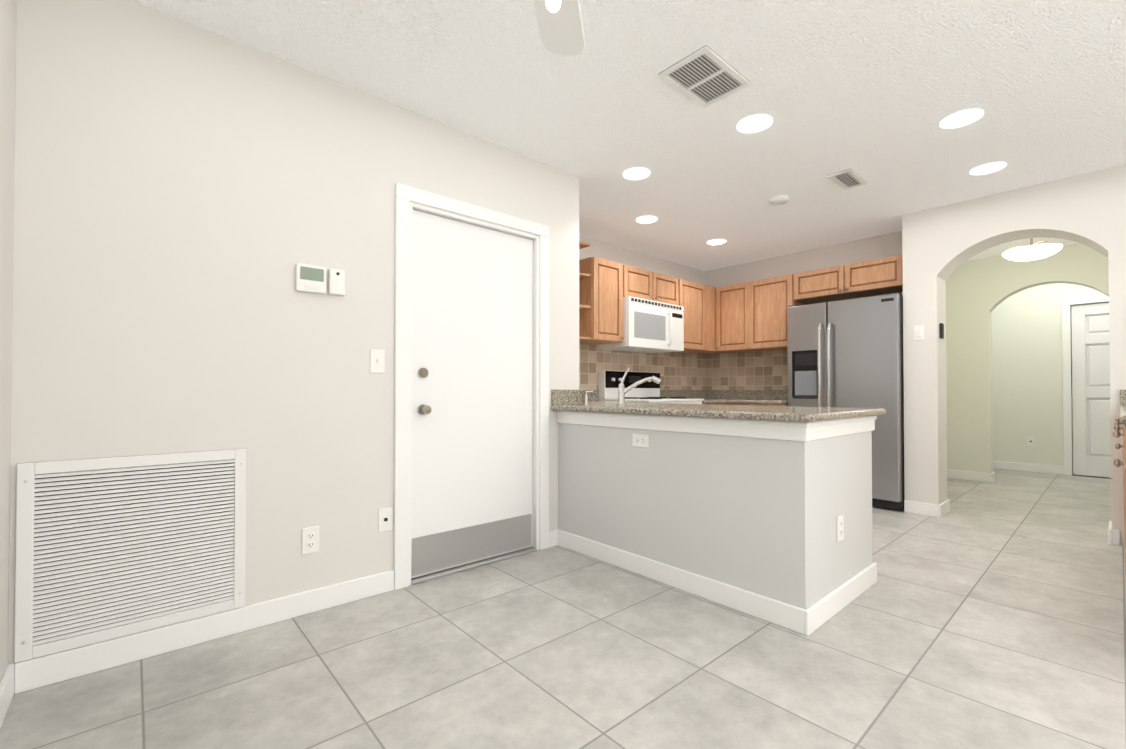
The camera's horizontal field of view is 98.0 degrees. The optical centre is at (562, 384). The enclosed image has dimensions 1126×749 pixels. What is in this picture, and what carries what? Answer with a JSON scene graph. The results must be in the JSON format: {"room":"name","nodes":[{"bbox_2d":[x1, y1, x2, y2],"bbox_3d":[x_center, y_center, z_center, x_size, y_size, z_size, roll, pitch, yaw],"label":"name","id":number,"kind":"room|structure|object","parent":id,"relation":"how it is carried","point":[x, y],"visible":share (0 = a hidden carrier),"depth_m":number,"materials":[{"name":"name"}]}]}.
{"room":"kitchen","nodes":[
{"label":"kitchen","id":0,"kind":"room"},
{"bbox_2d":[0,0,23,681],"bbox_3d":[-0.597,-0.227,0.130,0.130,2.440,5.610,1,-1,-41],"label":"wall","id":1,"kind":"structure","parent":0,"point":[11,11],"depth_m":1.58,"materials":[{"name":"paint"}]},
{"bbox_2d":[0,661,23,727],"bbox_3d":[-0.359,0.941,-0.041,0.020,0.100,4.380,1,-1,-41],"label":"baseboard","id":2,"kind":"structure","parent":1,"relation":"attached to","point":[12,681],"depth_m":1.55,"materials":[{"name":"white wood"}]},
{"bbox_2d":[20,0,583,605],"bbox_3d":[-0.883,-0.198,2.508,2.540,2.440,0.120,1,-1,-41],"label":"wall","id":3,"kind":"structure","parent":0,"point":[180,200],"depth_m":2.02,"materials":[{"name":"paint"}]},
{"bbox_2d":[14,448,246,662],"bbox_3d":[-1.555,0.586,1.816,0.640,0.650,0.018,1,-1,-41],"label":"air vent","id":4,"kind":"object","parent":3,"relation":"in","point":[108,548],"visible":1,"depth_m":1.78,"materials":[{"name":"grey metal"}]},
{"bbox_2d":[24,570,393,691],"bbox_3d":[-1.314,0.966,2.024,1.253,0.100,0.016,1,-1,-41],"label":"baseboard","id":5,"kind":"structure","parent":3,"relation":"attached to","point":[54,667],"depth_m":1.90,"materials":[{"name":"white wood"}]},
{"bbox_2d":[302,526,318,554],"bbox_3d":[-1.131,0.696,2.193,0.070,0.115,0.008,1,-1,-41],"label":"outlet","id":6,"kind":"object","parent":3,"relation":"attached to","point":[310,539],"visible":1,"depth_m":2.19,"materials":[{"name":"white plastic"}]},
{"bbox_2d":[296,263,344,295],"bbox_3d":[-1.097,-0.476,2.221,0.205,0.122,0.031,1,-1,-41],"label":"thermostat","id":7,"kind":"object","parent":3,"relation":"attached to","point":[311,278],"visible":1,"depth_m":2.21,"materials":[{"name":"white plastic"}]},
{"bbox_2d":[370,349,384,372],"bbox_3d":[-0.906,-0.117,2.396,0.070,0.115,0.015,1,-1,-41],"label":"light switch","id":8,"kind":"object","parent":3,"relation":"attached to","point":[377,360],"visible":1,"depth_m":2.40,"materials":[{"name":"white plastic"}]},
{"bbox_2d":[378,507,392,531],"bbox_3d":[-0.877,0.665,2.418,0.070,0.115,0.007,1,-1,-41],"label":"phone jack","id":9,"kind":"object","parent":3,"relation":"attached to","point":[385,519],"visible":1,"depth_m":2.42,"materials":[{"name":"white plastic"}]},
{"bbox_2d":[394,183,548,589],"bbox_3d":[-0.507,0.007,2.823,0.997,2.037,0.140,1,-1,-41],"label":"door frame","id":10,"kind":"structure","parent":3,"relation":"attached to","point":[408,200],"depth_m":2.60,"materials":[{"name":"white paint"}]},
{"bbox_2d":[411,210,532,577],"bbox_3d":[-0.483,0.046,2.796,0.805,1.923,0.115,1,-1,-41],"label":"entry door","id":11,"kind":"structure","parent":3,"relation":"in","point":[472,393],"depth_m":2.77,"materials":[{"name":"white paint"},{"name":"brushed metal"}]},
{"bbox_2d":[0,468,1125,748],"bbox_3d":[2.625,1.058,3.046,8.840,0.060,5.760,1,-1,-41],"label":"floor","id":12,"kind":"structure","parent":0,"point":[984,616],"depth_m":1.77,"materials":[{"name":"tile"}]},
{"bbox_2d":[598,370,703,403],"bbox_3d":[0.872,0.455,4.684,0.836,1.185,0.686,1,-1,-41],"label":"range","id":13,"kind":"object","parent":12,"relation":"on","point":[609,381],"visible":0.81,"depth_m":4.69,"materials":[{"name":"white metal"}]},
{"bbox_2d":[558,423,872,609],"bbox_3d":[0.788,0.633,2.854,0.820,0.785,1.548,1,-1,-41],"label":"wall","id":14,"kind":"structure","parent":12,"relation":"on","point":[759,516],"depth_m":2.33,"materials":[{"name":"paint"}]},
{"bbox_2d":[632,434,648,447],"bbox_3d":[0.420,0.301,2.649,0.008,0.070,0.115,1,-1,-41],"label":"outlet","id":15,"kind":"object","parent":14,"relation":"attached to","point":[640,440],"visible":1,"depth_m":2.65,"materials":[{"name":"white plastic"}]},
{"bbox_2d":[552,529,815,635],"bbox_3d":[0.473,0.972,2.564,0.030,0.100,1.566,1,-1,-41],"label":"baseboard","id":16,"kind":"structure","parent":14,"relation":"attached to","point":[788,616],"depth_m":2.35,"materials":[{"name":"white wood"}]},
{"bbox_2d":[556,411,876,440],"bbox_3d":[0.795,0.202,2.852,0.860,0.078,1.568,1,-1,-41],"label":"trim","id":17,"kind":"structure","parent":14,"relation":"attached to","point":[796,431],"depth_m":2.32,"materials":[{"name":"white"}]},
{"bbox_2d":[837,514,843,541],"bbox_3d":[1.272,0.656,2.242,0.070,0.115,0.008,1,-1,-41],"label":"outlet","id":18,"kind":"object","parent":14,"relation":"attached to","point":[840,527],"visible":1,"depth_m":2.24,"materials":[{"name":"white plastic"}]},
{"bbox_2d":[813,562,876,628],"bbox_3d":[1.309,0.969,2.269,0.836,0.100,0.020,1,-1,-41],"label":"baseboard","id":19,"kind":"structure","parent":14,"relation":"attached to","point":[839,598],"depth_m":2.24,"materials":[{"name":"white wood"}]},
{"bbox_2d":[710,403,729,404],"bbox_3d":[1.342,0.621,5.107,0.420,0.864,0.692,1,-1,-41],"label":"base cabinet","id":20,"kind":"object","parent":12,"relation":"on","point":[710,403],"depth_m":5.00,"materials":[{"name":"brown wood"}]},
{"bbox_2d":[730,403,787,405],"bbox_3d":[2.070,0.620,5.002,0.672,0.864,0.587,1,-1,-41],"label":"base cabinet","id":21,"kind":"object","parent":12,"relation":"on","point":[749,404],"depth_m":4.77,"materials":[{"name":"brown wood"}]},
{"bbox_2d":[551,389,885,422],"bbox_3d":[0.510,0.097,3.178,0.960,0.134,2.502,1,-1,-41],"label":"countertop","id":22,"kind":"structure","parent":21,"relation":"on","point":[568,400],"depth_m":2.23,"materials":[{"name":"beige stone"}]},
{"bbox_2d":[583,391,592,404],"bbox_3d":[0.161,0.082,3.160,0.054,0.093,0.054,1,-1,-41],"label":"soap dispenser","id":23,"kind":"object","parent":22,"relation":"on","point":[586,400],"visible":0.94,"depth_m":3.15,"materials":[{"name":"silver metal"}]},
{"bbox_2d":[617,367,660,404],"bbox_3d":[0.488,0.007,3.154,0.218,0.242,0.218,1,-1,-41],"label":"faucet","id":24,"kind":"object","parent":22,"relation":"on","point":[622,391],"visible":0.98,"depth_m":3.15,"materials":[{"name":"silver metal"}]},
{"bbox_2d":[787,292,904,510],"bbox_3d":[2.584,0.138,4.448,0.585,1.790,0.907,1,-1,-41],"label":"refrigerator","id":25,"kind":"object","parent":12,"relation":"on","point":[847,353],"visible":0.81,"depth_m":4.18,"materials":[{"name":"grey metal"}]},
{"bbox_2d":[1117,418,1125,574],"bbox_3d":[2.661,0.583,1.905,1.081,0.864,0.622,1,-1,-41],"label":"base cabinet","id":26,"kind":"object","parent":12,"relation":"on","point":[1117,434],"depth_m":2.11,"materials":[{"name":"brown wood"}]},
{"bbox_2d":[1119,389,1125,424],"bbox_3d":[3.023,0.085,2.221,2.018,0.134,0.657,1,-1,-41],"label":"countertop","id":27,"kind":"structure","parent":26,"relation":"on","point":[1122,415],"depth_m":2.69,"materials":[{"name":"stone"}]},
{"bbox_2d":[133,0,1125,270],"bbox_3d":[2.625,-1.442,3.076,8.840,0.060,5.760,1,-1,-41],"label":"ceiling","id":28,"kind":"structure","parent":0,"point":[873,94],"depth_m":2.40,"materials":[{"name":"white paint"}]},
{"bbox_2d":[533,0,584,56],"bbox_3d":[-0.085,-1.201,1.028,1.221,0.468,1.236,1,-1,-41],"label":"ceiling fan","id":29,"kind":"object","parent":28,"relation":"hanging from","point":[560,27],"visible":1,"depth_m":1.57,"materials":[{"name":"white"}]},
{"bbox_2d":[623,167,649,179],"bbox_3d":[0.490,-1.405,3.263,0.184,0.008,0.184,1,-1,-41],"label":"recessed light","id":30,"kind":"object","parent":28,"relation":"in","point":[638,173],"visible":1,"depth_m":3.25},
{"bbox_2d":[636,216,657,223],"bbox_3d":[0.709,-1.394,4.135,0.184,0.008,0.184,1,-1,-41],"label":"recessed light","id":31,"kind":"object","parent":28,"relation":"in","point":[646,219],"visible":0.98,"depth_m":4.12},
{"bbox_2d":[658,45,750,107],"bbox_3d":[0.659,-1.415,2.267,0.380,0.012,0.250,1,-1,-41],"label":"ceiling vent","id":32,"kind":"object","parent":28,"relation":"in","point":[705,76],"visible":1,"depth_m":2.25,"materials":[{"name":"grey metal"}]},
{"bbox_2d":[707,239,726,244],"bbox_3d":[1.493,-1.387,4.757,0.184,0.008,0.184,1,-1,-41],"label":"recessed light","id":33,"kind":"object","parent":28,"relation":"in","point":[716,241],"visible":1,"depth_m":4.75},
{"bbox_2d":[737,114,772,133],"bbox_3d":[1.038,-1.412,2.654,0.184,0.008,0.184,1,-1,-41],"label":"recessed light","id":34,"kind":"object","parent":28,"relation":"in","point":[754,123],"visible":0.98,"depth_m":2.64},
{"bbox_2d":[769,195,788,205],"bbox_3d":[1.630,-1.388,3.692,0.140,0.032,0.140,1,-1,-41],"label":"smoke detector","id":35,"kind":"object","parent":28,"relation":"attached to","point":[779,200],"visible":0.98,"depth_m":3.66,"materials":[{"name":"white plastic"}]},
{"bbox_2d":[827,169,866,189],"bbox_3d":[1.948,-1.402,3.346,0.330,0.012,0.140,1,-1,-41],"label":"ceiling vent","id":36,"kind":"object","parent":28,"relation":"in","point":[847,179],"visible":1,"depth_m":3.33,"materials":[{"name":"grey metal"}]},
{"bbox_2d":[939,109,983,128],"bbox_3d":[2.119,-1.413,2.605,0.184,0.008,0.184,1,-1,-41],"label":"recessed light","id":37,"kind":"object","parent":28,"relation":"in","point":[961,118],"visible":0.98,"depth_m":2.60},
{"bbox_2d":[969,162,1006,174],"bbox_3d":[2.766,-1.405,3.187,0.184,0.008,0.184,1,-1,-41],"label":"recessed light","id":38,"kind":"object","parent":28,"relation":"in","point":[988,168],"visible":1,"depth_m":3.18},
{"bbox_2d":[1002,238,1062,260],"bbox_3d":[4.068,-1.242,4.249,0.381,0.310,0.381,1,-1,-41],"label":"light","id":39,"kind":"object","parent":28,"relation":"attached to","point":[1031,252],"visible":0.83,"depth_m":4.16,"materials":[{"name":"white glass"}]},
{"bbox_2d":[584,237,707,354],"bbox_3d":[-0.335,-0.178,4.201,5.900,2.440,0.140,1,-1,-41],"label":"wall","id":40,"kind":"structure","parent":0,"point":[599,249],"depth_m":5.13,"materials":[{"name":"paint"}]},
{"bbox_2d":[579,257,626,344],"bbox_3d":[0.288,-0.741,4.427,0.384,0.710,0.346,1,-1,-41],"label":"upper cabinet","id":41,"kind":"object","parent":40,"relation":"attached to","point":[602,282],"depth_m":4.27,"materials":[{"name":"brown wood"}]},
{"bbox_2d":[579,344,706,389],"bbox_3d":[0.626,-0.114,4.942,2.934,0.527,0.010,1,-1,-41],"label":"tile backsplash","id":42,"kind":"structure","parent":40,"relation":"attached to","point":[677,370],"depth_m":5.21,"materials":[{"name":"beige tile"}]},
{"bbox_2d":[627,265,658,301],"bbox_3d":[0.613,-0.947,4.716,0.472,0.290,0.346,1,-1,-41],"label":"upper cabinet","id":43,"kind":"object","parent":40,"relation":"attached to","point":[641,283],"depth_m":4.61,"materials":[{"name":"brown wood"}]},
{"bbox_2d":[598,296,683,352],"bbox_3d":[0.791,-0.567,4.788,0.836,0.452,0.440,1,-1,-41],"label":"over-the-range microwave","id":44,"kind":"object","parent":43,"relation":"attached to","point":[650,326],"visible":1,"depth_m":4.61,"materials":[{"name":"white"}]},
{"bbox_2d":[659,273,682,305],"bbox_3d":[0.891,-0.945,4.959,0.472,0.290,0.346,1,-1,-41],"label":"upper cabinet","id":45,"kind":"object","parent":40,"relation":"attached to","point":[670,288],"depth_m":4.90,"materials":[{"name":"brown wood"}]},
{"bbox_2d":[680,280,702,352],"bbox_3d":[1.253,-0.731,5.275,0.484,0.710,0.346,1,-1,-41],"label":"upper cabinet","id":46,"kind":"object","parent":40,"relation":"attached to","point":[692,291],"depth_m":5.16,"materials":[{"name":"brown wood"}]},
{"bbox_2d":[703,285,718,352],"bbox_3d":[1.511,-0.728,5.465,0.264,0.710,0.402,1,-1,-41],"label":"upper cabinet","id":47,"kind":"object","parent":40,"relation":"attached to","point":[710,294],"depth_m":5.38,"materials":[{"name":"brown wood"}]},
{"bbox_2d":[704,230,902,353],"bbox_3d":[2.532,-0.166,5.204,0.270,2.440,2.120,1,-1,-41],"label":"wall","id":48,"kind":"structure","parent":0,"point":[889,244],"depth_m":5.00,"materials":[{"name":"paint"}]},
{"bbox_2d":[707,350,786,389],"bbox_3d":[2.128,-0.108,5.447,0.010,0.527,1.170,1,-1,-41],"label":"tile backsplash","id":49,"kind":"structure","parent":48,"relation":"attached to","point":[761,370],"depth_m":5.49,"materials":[{"name":"beige tile"}]},
{"bbox_2d":[719,274,798,352],"bbox_3d":[2.098,-0.731,5.233,0.348,0.710,0.869,1,-1,-41],"label":"upper cabinet","id":50,"kind":"object","parent":48,"relation":"attached to","point":[750,316],"depth_m":5.09,"materials":[{"name":"brown wood"}]},
{"bbox_2d":[795,267,846,304],"bbox_3d":[2.551,-0.962,4.720,0.348,0.260,0.505,1,-1,-41],"label":"upper cabinet","id":51,"kind":"object","parent":48,"relation":"attached to","point":[814,286],"depth_m":4.66,"materials":[{"name":"brown wood"}]},
{"bbox_2d":[835,255,902,298],"bbox_3d":[2.824,-0.966,4.409,0.348,0.260,0.508,1,-1,-41],"label":"upper cabinet","id":52,"kind":"object","parent":48,"relation":"attached to","point":[881,276],"depth_m":4.32,"materials":[{"name":"brown wood"}]},
{"bbox_2d":[902,164,1125,546],"bbox_3d":[4.216,-0.193,2.947,0.720,2.440,3.486,1,-1,-41],"label":"wall","id":53,"kind":"structure","parent":0,"point":[941,245],"depth_m":3.74,"materials":[{"name":"paint"}]},
{"bbox_2d":[913,325,923,339],"bbox_3d":[2.861,-0.419,3.938,0.010,0.115,0.070,1,-1,-41],"label":"light switch","id":54,"kind":"object","parent":53,"relation":"attached to","point":[918,332],"visible":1,"depth_m":3.93,"materials":[{"name":"white plastic"}]},
{"bbox_2d":[932,499,949,517],"bbox_3d":[3.055,0.989,3.924,0.316,0.100,0.020,1,-1,-41],"label":"baseboard","id":55,"kind":"structure","parent":53,"relation":"attached to","point":[942,509],"depth_m":3.85,"materials":[{"name":"white wood"}]},
{"bbox_2d":[939,323,943,338],"bbox_3d":[3.027,-0.432,3.910,0.060,0.120,0.019,1,-1,-41],"label":"keypad","id":56,"kind":"object","parent":53,"relation":"attached to","point":[941,325],"visible":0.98,"depth_m":3.89,"materials":[{"name":"black plastic"}]},
{"bbox_2d":[946,243,1108,477],"bbox_3d":[5.286,-0.173,4.661,0.150,2.440,2.610,1,-1,-41],"label":"wall","id":57,"kind":"structure","parent":0,"point":[1004,375],"depth_m":5.15,"materials":[{"name":"paint"}]},
{"bbox_2d":[948,469,994,482],"bbox_3d":[4.509,1.007,5.421,0.036,0.100,0.382,1,-1,-41],"label":"baseboard","id":58,"kind":"structure","parent":57,"relation":"attached to","point":[953,474],"depth_m":5.40,"materials":[{"name":"white wood"}]},
{"bbox_2d":[993,461,1063,474],"bbox_3d":[5.631,1.015,6.097,0.016,0.100,0.849,1,-1,-41],"label":"baseboard","id":59,"kind":"structure","parent":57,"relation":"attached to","point":[1051,469],"depth_m":5.99,"materials":[{"name":"white wood"}]},
{"bbox_2d":[1027,437,1034,445],"bbox_3d":[5.731,0.691,5.994,0.007,0.115,0.070,1,-1,-41],"label":"outlet","id":60,"kind":"object","parent":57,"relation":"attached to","point":[1030,441],"visible":1,"depth_m":5.99,"materials":[{"name":"white plastic"}]},
{"bbox_2d":[1062,295,1108,475],"bbox_3d":[6.222,0.022,5.435,0.018,2.070,0.940,1,-1,-41],"label":"door frame","id":61,"kind":"structure","parent":57,"relation":"attached to","point":[1066,368],"depth_m":5.75,"materials":[{"name":"white wood"}]},
{"bbox_2d":[1071,302,1110,477],"bbox_3d":[6.229,0.055,5.441,0.107,1.980,0.788,1,-1,-41],"label":"hall door","id":62,"kind":"structure","parent":57,"relation":"in","point":[1091,413],"depth_m":5.64,"materials":[{"name":"white wood"}]}
]}

